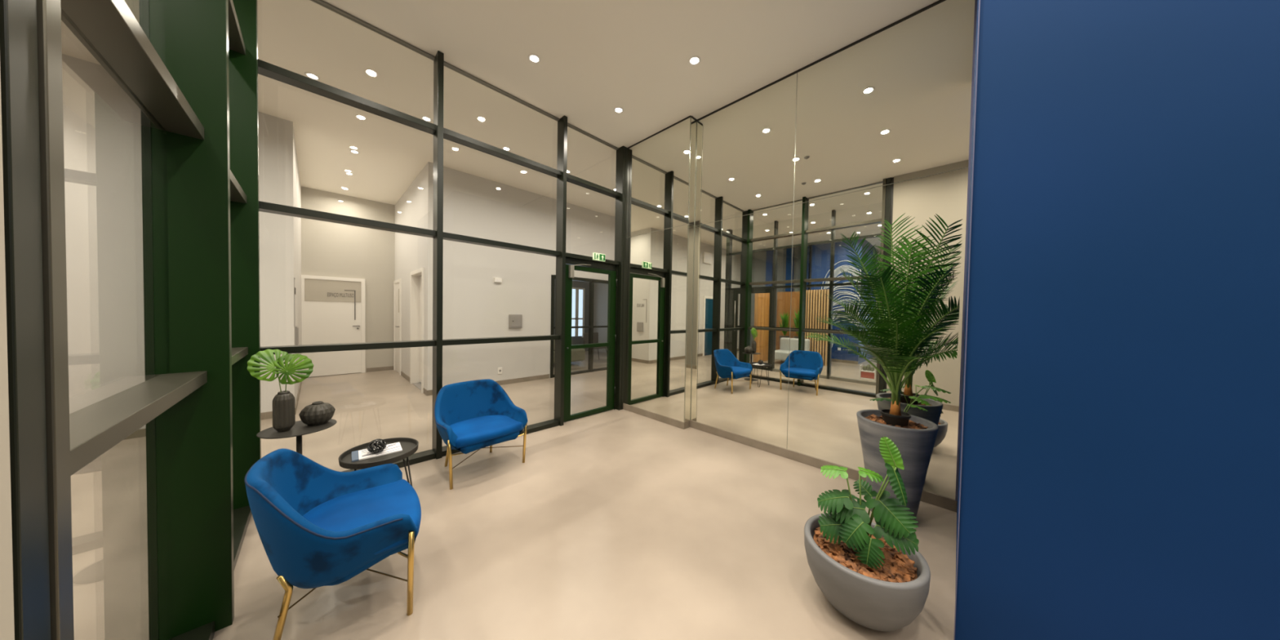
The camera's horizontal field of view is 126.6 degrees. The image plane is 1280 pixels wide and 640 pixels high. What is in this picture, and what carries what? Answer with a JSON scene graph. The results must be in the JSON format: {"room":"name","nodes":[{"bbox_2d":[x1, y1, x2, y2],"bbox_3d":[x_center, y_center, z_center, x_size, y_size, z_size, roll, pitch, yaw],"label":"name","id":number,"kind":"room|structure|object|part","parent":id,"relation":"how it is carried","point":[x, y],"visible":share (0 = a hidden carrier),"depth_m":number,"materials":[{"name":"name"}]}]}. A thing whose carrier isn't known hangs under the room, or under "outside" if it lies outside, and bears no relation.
{"room":"lobby","nodes":[
{"label":"lobby","id":0,"kind":"room"},
{"bbox_2d":[0,71,14,639],"bbox_3d":[-0.531,-0.479,-0.003,0.896,3.700,0.210,2,2,45],"label":"wall","id":1,"kind":"structure","parent":0,"point":[6,595],"depth_m":0.39,"materials":[{"name":"beige paint"}]},
{"bbox_2d":[0,0,261,639],"bbox_3d":[-1.740,-0.527,1.220,2.544,3.699,0.200,2,2,45],"label":"window","id":2,"kind":"structure","parent":1,"relation":"in","point":[189,67],"depth_m":1.24,"materials":[{"name":"green metal"}]},
{"bbox_3d":[-0.884,-0.493,0.372,0.065,3.699,0.164,2,2,45],"label":"post","id":3,"kind":"part","parent":2,"relation":"part of","materials":[{"name":"black metal"}]},
{"bbox_3d":[-1.408,1.311,0.891,1.213,0.050,0.120,2,2,45],"label":"sill rail","id":4,"kind":"part","parent":2,"relation":"part of","materials":[{"name":"black metal"}]},
{"bbox_3d":[-2.258,1.278,1.735,1.084,0.050,0.120,2,2,45],"label":"sill rail","id":5,"kind":"part","parent":2,"relation":"part of","materials":[{"name":"black metal"}]},
{"bbox_2d":[293,133,302,401],"bbox_3d":[-5.609,-0.681,5.151,2.850,3.700,0.200,2,2,45],"label":"wall","id":6,"kind":"structure","parent":0,"point":[297,187],"depth_m":4.95,"materials":[{"name":"grey paint"}]},
{"bbox_2d":[293,277,295,319],"bbox_3d":[-4.601,-0.233,4.295,0.390,0.637,0.004,2,2,45],"label":"wall sign","id":7,"kind":"object","parent":6,"relation":"attached to","point":[294,277],"visible":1,"depth_m":4.16,"materials":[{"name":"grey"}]},
{"bbox_2d":[294,325,298,345],"bbox_3d":[-4.628,0.214,4.342,0.230,0.260,0.030,2,2,45],"label":"electrical box","id":8,"kind":"object","parent":6,"relation":"attached to","point":[296,328],"visible":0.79,"depth_m":4.26,"materials":[{"name":"grey plastic"}]},
{"bbox_2d":[62,53,615,429],"bbox_3d":[-3.611,-0.643,4.998,0.200,3.700,12.000,2,2,45],"label":"wall","id":9,"kind":"structure","parent":0,"point":[103,166],"depth_m":3.94,"materials":[{"name":"grey paint"}]},
{"bbox_2d":[123,373,549,439],"bbox_3d":[-4.837,1.172,3.686,0.012,0.085,8.400,2,2,45],"label":"baseboard","id":10,"kind":"structure","parent":9,"relation":"attached to","point":[140,433],"depth_m":5.18,"materials":[{"name":"stone"}]},
{"bbox_2d":[493,277,502,282],"bbox_3d":[-2.584,-0.723,5.859,0.037,0.080,0.130,2,2,45],"label":"wall box","id":11,"kind":"object","parent":9,"relation":"attached to","point":[495,279],"visible":1,"depth_m":5.84,"materials":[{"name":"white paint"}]},
{"bbox_2d":[497,367,502,373],"bbox_3d":[-2.584,0.936,5.943,0.013,0.120,0.080,2,2,45],"label":"power outlet","id":12,"kind":"object","parent":9,"relation":"attached to","point":[500,369],"visible":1,"depth_m":5.94,"materials":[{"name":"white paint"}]},
{"bbox_2d":[508,314,522,328],"bbox_3d":[-2.359,0.025,6.110,0.045,0.260,0.250,2,2,45],"label":"electrical box","id":13,"kind":"object","parent":9,"relation":"attached to","point":[515,321],"visible":1,"depth_m":6.09,"materials":[{"name":"grey"}]},
{"bbox_2d":[550,275,608,377],"bbox_3d":[-0.607,0.127,7.951,0.100,2.140,3.580,2,2,45],"label":"window","id":14,"kind":"structure","parent":9,"relation":"in","point":[590,326],"depth_m":7.36,"materials":[{"name":"black metal"}]},
{"bbox_3d":[-0.605,1.171,7.995,0.080,0.050,3.520,2,2,45],"label":"sill rail","id":15,"kind":"part","parent":14,"relation":"part of","materials":[{"name":"black metal"}]},
{"bbox_3d":[-0.568,-0.908,7.950,0.100,0.070,3.520,2,2,45],"label":"head rail","id":16,"kind":"part","parent":14,"relation":"part of","materials":[{"name":"black metal"}]},
{"bbox_2d":[301,186,395,377],"bbox_3d":[-6.108,-0.726,6.810,0.200,3.700,1.850,2,2,45],"label":"wall","id":17,"kind":"structure","parent":0,"point":[328,249],"depth_m":6.83,"materials":[{"name":"beige paint"}]},
{"bbox_2d":[301,275,365,377],"bbox_3d":[-6.206,0.128,6.541,0.089,2.000,0.955,2,2,45],"label":"door","id":18,"kind":"structure","parent":17,"relation":"in","point":[333,308],"depth_m":6.54,"materials":[{"name":"white paint"}]},
{"bbox_3d":[-6.204,-0.589,6.529,0.008,0.433,0.831,2,2,45],"label":"panel","id":19,"kind":"part","parent":18,"relation":"part of","materials":[{"name":"beige"}]},
{"bbox_2d":[395,164,426,388],"bbox_3d":[-4.417,-0.685,6.292,2.930,3.700,0.200,2,2,45],"label":"wall","id":20,"kind":"structure","parent":0,"point":[411,208],"depth_m":6.16,"materials":[{"name":"grey paint"}]},
{"bbox_2d":[294,365,427,413],"bbox_3d":[-4.984,1.126,5.700,3.062,0.085,1.450,2,2,45],"label":"baseboard","id":21,"kind":"structure","parent":20,"relation":"attached to","point":[383,368],"depth_m":6.48,"materials":[{"name":"stone"}]},
{"bbox_2d":[393,279,401,374],"bbox_3d":[-5.261,0.136,6.945,0.760,2.000,0.068,2,2,45],"label":"door","id":22,"kind":"structure","parent":20,"relation":"in","point":[397,283],"depth_m":6.93,"materials":[{"name":"white paint"}]},
{"bbox_2d":[409,267,424,392],"bbox_3d":[-3.841,0.159,5.685,0.970,2.060,0.195,2,2,45],"label":"door","id":23,"kind":"structure","parent":20,"relation":"in","point":[416,304],"depth_m":5.94,"materials":[{"name":"white paint"}]},
{"bbox_2d":[61,0,938,217],"bbox_3d":[-2.297,-2.471,2.274,13.400,0.120,16.000,2,2,45],"label":"ceiling","id":24,"kind":"structure","parent":0,"point":[597,57],"depth_m":3.07,"materials":[{"name":"white paint"}]},
{"bbox_2d":[304,71,319,79],"bbox_3d":[-3.291,-2.447,3.234,0.112,0.004,0.112,2,2,45],"label":"recessed light","id":25,"kind":"object","parent":24,"relation":"in","point":[310,75],"visible":0.98,"depth_m":3.23,"materials":[{"name":"white paint"}]},
{"bbox_2d":[349,150,359,153],"bbox_3d":[-4.242,-2.498,4.786,0.112,0.004,0.112,2,2,45],"label":"recessed light","id":26,"kind":"object","parent":24,"relation":"in","point":[352,151],"visible":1,"depth_m":4.79,"materials":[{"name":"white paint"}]},
{"bbox_2d":[421,115,431,121],"bbox_3d":[-2.603,-2.450,3.926,0.112,0.004,0.112,2,2,45],"label":"recessed light","id":27,"kind":"object","parent":24,"relation":"in","point":[424,117],"visible":0.98,"depth_m":3.92,"materials":[{"name":"white paint"}]},
{"bbox_2d":[502,146,510,151],"bbox_3d":[-1.916,-2.453,4.616,0.112,0.004,0.112,2,2,45],"label":"recessed light","id":28,"kind":"object","parent":24,"relation":"in","point":[506,148],"visible":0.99,"depth_m":4.62,"materials":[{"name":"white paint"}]},
{"bbox_2d":[528,53,540,63],"bbox_3d":[-0.971,-2.400,2.958,0.112,0.004,0.112,2,2,45],"label":"recessed light","id":29,"kind":"object","parent":24,"relation":"in","point":[533,58],"visible":1,"depth_m":2.96,"materials":[{"name":"white paint"}]},
{"bbox_2d":[613,106,623,113],"bbox_3d":[-0.245,-2.403,3.688,0.112,0.004,0.112,2,2,45],"label":"recessed light","id":30,"kind":"object","parent":24,"relation":"in","point":[617,109],"visible":1,"depth_m":3.68,"materials":[{"name":"white paint"}]},
{"bbox_2d":[688,55,700,65],"bbox_3d":[0.499,-2.374,2.949,0.112,0.004,0.112,2,2,45],"label":"recessed light","id":31,"kind":"object","parent":24,"relation":"in","point":[693,60],"visible":1,"depth_m":2.95,"materials":[{"name":"white paint"}]},
{"bbox_2d":[71,351,956,639],"bbox_3d":[-2.365,1.347,2.357,13.400,0.120,16.000,2,2,45],"label":"floor","id":32,"kind":"structure","parent":0,"point":[613,524],"depth_m":1.93,"materials":[{"name":"ceramic"}]},
{"bbox_2d":[256,418,337,454],"bbox_3d":[-2.293,1.007,2.167,0.368,0.572,0.368,2,2,45],"label":"pedestal table","id":33,"kind":"object","parent":32,"relation":"on","point":[299,428],"visible":0.38,"depth_m":2.12,"materials":[{"name":"grey metal"}]},
{"bbox_2d":[272,391,295,431],"bbox_3d":[-2.319,0.593,2.096,0.098,0.256,0.099,2,2,45],"label":"vase","id":34,"kind":"object","parent":33,"relation":"on","point":[283,403],"visible":0.99,"depth_m":2.07,"materials":[{"name":"grey ceramic"}]},
{"bbox_2d":[247,349,313,392],"bbox_3d":[-2.330,0.355,2.097,0.096,0.333,0.288,2,2,45],"label":"stems","id":35,"kind":"object","parent":34,"relation":"in","point":[287,370],"visible":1,"depth_m":2.08,"materials":[{"name":"green plant"}]},
{"bbox_2d":[298,400,335,426],"bbox_3d":[-2.239,0.644,2.236,0.179,0.150,0.179,2,2,45],"label":"vase","id":36,"kind":"object","parent":33,"relation":"on","point":[317,413],"visible":1,"depth_m":2.19,"materials":[{"name":"grey ceramic"}]},
{"bbox_2d":[244,448,421,639],"bbox_3d":[-1.403,0.967,1.530,0.600,0.714,0.682,0,2,-41],"label":"tub chair","id":37,"kind":"object","parent":32,"relation":"on","point":[317,525],"visible":1,"depth_m":1.41,"materials":[{"name":"blue fabric"}]},
{"bbox_3d":[-1.424,1.169,1.274,0.031,0.321,0.071,2,1,29],"label":"leg","id":38,"kind":"part","parent":37,"relation":"part of","materials":[{"name":"gold metal"}]},
{"bbox_3d":[-1.362,0.966,1.566,0.482,0.091,0.574,0,2,-41],"label":"seat","id":39,"kind":"part","parent":37,"relation":"part of","materials":[{"name":"blue fabric"}]},
{"bbox_3d":[-1.248,1.072,1.669,0.044,0.034,0.624,0,2,-41],"label":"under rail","id":40,"kind":"part","parent":37,"relation":"part of","materials":[{"name":"gold metal"}]},
{"bbox_3d":[-1.363,1.035,1.567,0.441,0.082,0.514,0,2,-41],"label":"seat","id":41,"kind":"part","parent":37,"relation":"part of","materials":[{"name":"blue fabric"}]},
{"bbox_3d":[-1.033,1.138,1.450,0.041,0.386,0.023,2,2,39],"label":"leg","id":42,"kind":"part","parent":37,"relation":"part of","materials":[{"name":"gold metal"}]},
{"bbox_2d":[338,437,418,485],"bbox_3d":[-1.756,1.087,2.182,0.420,0.427,0.420,2,2,45],"label":"tray table","id":43,"kind":"object","parent":32,"relation":"on","point":[409,446],"visible":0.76,"depth_m":2.14,"materials":[{"name":"grey metal"}]},
{"bbox_2d":[351,442,402,462],"bbox_3d":[-1.791,0.895,2.194,0.259,0.009,0.174,0,2,-42],"label":"magazine","id":44,"kind":"object","parent":43,"relation":"on","point":[357,455],"visible":0.84,"depth_m":2.16,"materials":[{"name":"white paper"}]},
{"bbox_2d":[366,438,386,453],"bbox_3d":[-1.768,0.847,2.164,0.103,0.094,0.103,2,2,45],"label":"ornament","id":45,"kind":"object","parent":44,"relation":"on","point":[375,442],"visible":1,"depth_m":2.14,"materials":[{"name":"black metal"}]},
{"bbox_2d":[338,437,418,469],"bbox_3d":[-1.752,0.892,2.177,0.420,0.036,0.420,2,2,45],"label":"tray","id":46,"kind":"object","parent":43,"relation":"on","point":[409,446],"depth_m":2.12,"materials":[{"name":"grey metal"}]},
{"bbox_3d":[-1.613,1.106,2.250,0.067,0.392,0.110,0,1,-25],"label":"hairpin leg","id":47,"kind":"part","parent":43,"relation":"part of","materials":[{"name":"grey metal"}]},
{"bbox_2d":[257,0,627,471],"bbox_3d":[-1.489,-0.570,3.382,0.150,3.699,3.500,2,2,45],"label":"window","id":48,"kind":"structure","parent":32,"relation":"on","point":[437,129],"depth_m":3.00,"materials":[{"name":"black metal"}]},
{"bbox_3d":[-2.282,-2.410,2.583,0.050,0.013,1.090,2,2,45],"label":"head rail","id":49,"kind":"part","parent":48,"relation":"part of","materials":[{"name":"grey metal"}]},
{"bbox_3d":[-2.320,1.257,2.636,0.125,0.050,1.090,2,2,45],"label":"sill rail","id":50,"kind":"part","parent":48,"relation":"part of","materials":[{"name":"black metal"}]},
{"bbox_3d":[-1.462,1.254,3.499,0.125,0.050,1.250,2,2,45],"label":"sill rail","id":51,"kind":"part","parent":48,"relation":"part of","materials":[{"name":"black metal"}]},
{"bbox_3d":[-1.424,-2.413,3.446,0.050,0.013,1.250,2,2,45],"label":"head rail","id":52,"kind":"part","parent":48,"relation":"part of","materials":[{"name":"grey metal"}]},
{"bbox_2d":[564,257,617,422],"bbox_3d":[-0.658,0.251,4.272,0.120,2.050,0.890,2,2,45],"label":"door","id":53,"kind":"structure","parent":48,"relation":"attached to","point":[571,264],"depth_m":4.32,"materials":[{"name":"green metal"}]},
{"bbox_3d":[-0.635,-2.417,4.239,0.050,0.013,0.894,2,2,45],"label":"head rail","id":54,"kind":"part","parent":48,"relation":"part of","materials":[{"name":"grey metal"}]},
{"bbox_2d":[592,252,605,262],"bbox_3d":[-0.537,-0.831,4.253,0.041,0.094,0.190,2,2,45],"label":"exit sign","id":55,"kind":"object","parent":48,"relation":"attached to","point":[596,256],"visible":1,"depth_m":4.24,"materials":[{"name":"green plastic"}]},
{"bbox_3d":[-0.271,-0.575,4.607,0.150,3.699,0.044,2,2,45],"label":"corner post","id":56,"kind":"part","parent":48,"relation":"part of","materials":[{"name":"black metal"}]},
{"bbox_2d":[434,378,528,489],"bbox_3d":[-1.420,0.939,2.846,0.600,0.714,0.682,2,2,41],"label":"tub chair","id":57,"kind":"object","parent":32,"relation":"on","point":[472,415],"visible":1,"depth_m":2.85,"materials":[{"name":"blue fabric"}]},
{"bbox_3d":[-1.685,1.131,2.831,0.071,0.321,0.031,1,1,21],"label":"leg","id":58,"kind":"part","parent":57,"relation":"part of","materials":[{"name":"gold metal"}]},
{"bbox_3d":[-1.455,1.108,2.469,0.023,0.386,0.041,2,1,31],"label":"leg","id":59,"kind":"part","parent":57,"relation":"part of","materials":[{"name":"gold metal"}]},
{"bbox_3d":[-1.380,0.938,2.811,0.482,0.091,0.574,2,2,41],"label":"seat","id":60,"kind":"part","parent":57,"relation":"part of","materials":[{"name":"blue fabric"}]},
{"bbox_3d":[-1.265,1.049,2.713,0.044,0.034,0.624,2,2,41],"label":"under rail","id":61,"kind":"part","parent":57,"relation":"part of","materials":[{"name":"gold metal"}]},
{"bbox_3d":[-1.381,1.008,2.812,0.441,0.082,0.514,2,2,41],"label":"seat","id":62,"kind":"part","parent":57,"relation":"part of","materials":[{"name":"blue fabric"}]},
{"bbox_3d":[-1.051,1.105,2.936,0.041,0.386,0.023,0,2,-40],"label":"leg","id":63,"kind":"part","parent":57,"relation":"part of","materials":[{"name":"gold metal"}]},
{"bbox_2d":[553,339,585,364],"bbox_3d":[-2.037,0.712,8.409,0.800,0.700,0.950,2,2,45],"label":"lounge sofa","id":64,"kind":"object","parent":32,"relation":"on","point":[577,354],"visible":0.18,"depth_m":8.27,"materials":[{"name":"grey fabric"}]},
{"bbox_3d":[-1.987,0.904,8.360,0.650,0.320,0.950,2,2,45],"label":"seat","id":65,"kind":"part","parent":64,"relation":"part of","materials":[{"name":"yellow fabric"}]},
{"bbox_2d":[581,332,607,361],"bbox_3d":[-1.233,0.765,8.984,0.532,0.803,0.619,2,2,45],"label":"lounge chair","id":66,"kind":"object","parent":32,"relation":"on","point":[595,334],"visible":0.47,"depth_m":9.00,"materials":[{"name":"grey"}]},
{"bbox_3d":[-1.392,0.527,9.142,0.070,0.340,0.500,2,2,45],"label":"backrest","id":67,"kind":"part","parent":66,"relation":"part of","materials":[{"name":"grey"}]},
{"bbox_3d":[-1.226,0.744,8.977,0.450,0.080,0.500,2,2,45],"label":"seat","id":68,"kind":"part","parent":66,"relation":"part of","materials":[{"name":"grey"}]},
{"bbox_2d":[804,512,930,631],"bbox_3d":[1.056,1.217,1.541,0.490,0.297,0.490,2,2,45],"label":"bowl planter","id":69,"kind":"object","parent":32,"relation":"on","point":[872,603],"visible":0.7,"depth_m":1.35,"materials":[{"name":"grey ceramic"}]},
{"bbox_2d":[813,527,917,582],"bbox_3d":[1.056,1.106,1.539,0.410,0.050,0.412,2,2,45],"label":"bark mulch","id":70,"kind":"object","parent":69,"relation":"in","point":[897,567],"visible":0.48,"depth_m":1.47,"materials":[{"name":"brown wood"}]},
{"bbox_2d":[817,436,919,568],"bbox_3d":[1.089,0.822,1.548,0.393,0.566,0.327,2,2,45],"label":"leaf plant","id":71,"kind":"object","parent":70,"relation":"on","point":[848,518],"visible":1,"depth_m":1.47,"materials":[{"name":"green plant"}]},
{"bbox_2d":[856,409,938,524],"bbox_3d":[1.765,1.024,2.242,0.444,0.677,0.444,2,2,45],"label":"planter","id":72,"kind":"object","parent":32,"relation":"on","point":[915,446],"visible":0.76,"depth_m":2.09,"materials":[{"name":"ceramic"}]},
{"bbox_2d":[865,413,928,429],"bbox_3d":[1.768,0.727,2.236,0.364,0.050,0.368,2,2,45],"label":"bark mulch","id":73,"kind":"object","parent":72,"relation":"in","point":[911,424],"visible":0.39,"depth_m":2.22,"materials":[{"name":"brown wood"}]},
{"bbox_2d":[804,213,962,426],"bbox_3d":[1.616,0.011,2.253,0.873,1.442,0.870,2,2,45],"label":"potted palm","id":74,"kind":"object","parent":73,"relation":"on","point":[897,350],"visible":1,"depth_m":2.09,"materials":[{"name":"green plant"}]},
{"bbox_2d":[870,394,951,413],"bbox_3d":[1.955,0.625,2.346,0.444,0.207,0.188,2,2,45],"label":"leaf plant","id":75,"kind":"object","parent":73,"relation":"on","point":[926,397],"visible":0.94,"depth_m":2.28,"materials":[{"name":"green plant"}]},
{"bbox_2d":[553,278,594,351],"bbox_3d":[-1.933,-0.702,9.110,3.380,3.700,3.800,2,2,45],"label":"wall","id":76,"kind":"structure","parent":0,"point":[575,340],"depth_m":11.21,"materials":[{"name":"grey paint"}]},
{"bbox_2d":[571,288,582,336],"bbox_3d":[-2.265,-0.247,10.887,0.030,1.600,0.750,2,2,45],"label":"window","id":77,"kind":"structure","parent":76,"relation":"in","point":[580,291],"depth_m":11.03,"materials":[{"name":"clear glass"}]},
{"bbox_2d":[571,287,584,337],"bbox_3d":[-2.258,-0.246,10.880,0.050,1.700,0.890,2,2,45],"label":"trim","id":78,"kind":"structure","parent":76,"relation":"attached to","point":[576,319],"depth_m":10.98,"materials":[{"name":"white paint"}]},
{"bbox_2d":[593,282,608,352],"bbox_3d":[0.466,-0.669,9.546,6.170,3.700,0.200,2,2,45],"label":"wall","id":79,"kind":"structure","parent":0,"point":[601,290],"depth_m":11.21,"materials":[{"name":"grey paint"}]},
{"bbox_2d":[880,408,911,426],"bbox_3d":[1.771,0.689,2.234,0.168,0.094,0.168,2,2,45],"label":"nursery pot","id":80,"kind":"object","parent":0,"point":[890,416],"depth_m":2.20,"materials":[{"name":"black plastic"}]},
{"bbox_2d":[955,0,1279,639],"bbox_3d":[3.036,-0.433,0.751,3.178,3.700,1.550,2,2,45],"label":"wall","id":81,"kind":"structure","parent":0,"point":[1120,480],"depth_m":1.07,"materials":[{"name":"paint"}]},
{"bbox_2d":[953,0,980,639],"bbox_3d":[1.819,-0.477,1.787,0.010,3.700,1.317,2,2,45],"label":"trim","id":82,"kind":"structure","parent":81,"relation":"attached to","point":[975,1],"depth_m":2.22,"materials":[{"name":"blue"}]},
{"bbox_3d":[1.076,-0.528,3.552,3.550,3.700,0.342,2,2,45],"label":"wall","id":83,"kind":"structure","parent":0,"visible":0},
{"bbox_2d":[623,224,688,422],"bbox_3d":[0.167,0.030,4.209,1.077,2.352,0.009,2,2,45],"label":"wall mirror","id":84,"kind":"object","parent":83,"relation":"attached to","point":[656,276],"visible":1,"depth_m":4.16,"materials":[{"name":"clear mirror"}]},
{"bbox_2d":[622,403,689,429],"bbox_3d":[0.191,1.249,4.275,1.085,0.085,0.145,2,2,45],"label":"baseboard","id":85,"kind":"object","parent":83,"relation":"attached to","point":[676,423],"visible":1,"depth_m":4.14,"materials":[{"name":"stone"}]},
{"bbox_2d":[626,116,690,237],"bbox_3d":[0.199,-1.773,4.170,1.077,1.246,0.009,2,2,45],"label":"wall mirror","id":86,"kind":"object","parent":83,"relation":"attached to","point":[658,179],"visible":1,"depth_m":4.12,"materials":[{"name":"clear mirror"}]},
{"bbox_2d":[684,224,694,422],"bbox_3d":[0.593,0.045,3.870,0.012,2.352,0.110,2,2,45],"label":"wall mirror","id":87,"kind":"object","parent":83,"relation":"attached to","point":[691,241],"visible":1,"depth_m":3.86,"materials":[{"name":"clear mirror"}]},
{"bbox_2d":[688,117,696,226],"bbox_3d":[0.625,-1.758,3.831,0.012,1.246,0.110,2,2,45],"label":"wall mirror","id":88,"kind":"object","parent":83,"relation":"attached to","point":[693,124],"visible":1,"depth_m":3.83,"materials":[{"name":"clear mirror"}]},
{"bbox_2d":[684,71,797,440],"bbox_3d":[1.011,-0.564,3.446,1.144,3.603,0.126,2,2,45],"label":"trim","id":89,"kind":"structure","parent":83,"relation":"attached to","point":[797,72],"depth_m":3.79,"materials":[{"name":"silver metal"}]},
{"bbox_2d":[690,204,793,448],"bbox_3d":[1.047,0.061,3.510,1.139,2.352,0.014,2,2,45],"label":"wall mirror","id":90,"kind":"object","parent":83,"relation":"attached to","point":[743,264],"visible":1,"depth_m":3.43,"materials":[{"name":"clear mirror"}]},
{"bbox_2d":[694,72,796,226],"bbox_3d":[1.079,-1.742,3.471,1.139,1.246,0.014,2,2,45],"label":"wall mirror","id":91,"kind":"object","parent":83,"relation":"attached to","point":[745,148],"visible":1,"depth_m":3.39,"materials":[{"name":"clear mirror"}]},
{"bbox_2d":[627,0,943,148],"bbox_3d":[1.078,-2.369,3.378,3.405,0.011,0.145,2,2,45],"label":"trim","id":92,"kind":"structure","parent":83,"relation":"attached to","point":[939,1],"depth_m":2.96,"materials":[{"name":"grey metal"}]},
{"bbox_2d":[689,420,957,512],"bbox_3d":[1.441,1.296,3.117,2.322,0.085,0.025,2,2,45],"label":"baseboard","id":93,"kind":"structure","parent":83,"relation":"attached to","point":[939,500],"depth_m":3.06,"materials":[{"name":"stone"}]},
{"bbox_2d":[786,168,968,499],"bbox_3d":[1.870,0.093,2.692,1.173,2.352,0.014,2,2,45],"label":"wall mirror","id":94,"kind":"object","parent":83,"relation":"attached to","point":[828,384],"visible":0.71,"depth_m":2.72,"materials":[{"name":"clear mirror"}]},
{"bbox_2d":[794,0,974,204],"bbox_3d":[1.902,-1.710,2.653,1.173,1.246,0.014,2,2,45],"label":"wall mirror","id":95,"kind":"object","parent":83,"relation":"attached to","point":[891,106],"visible":0.92,"depth_m":2.56,"materials":[{"name":"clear mirror"}]}
]}

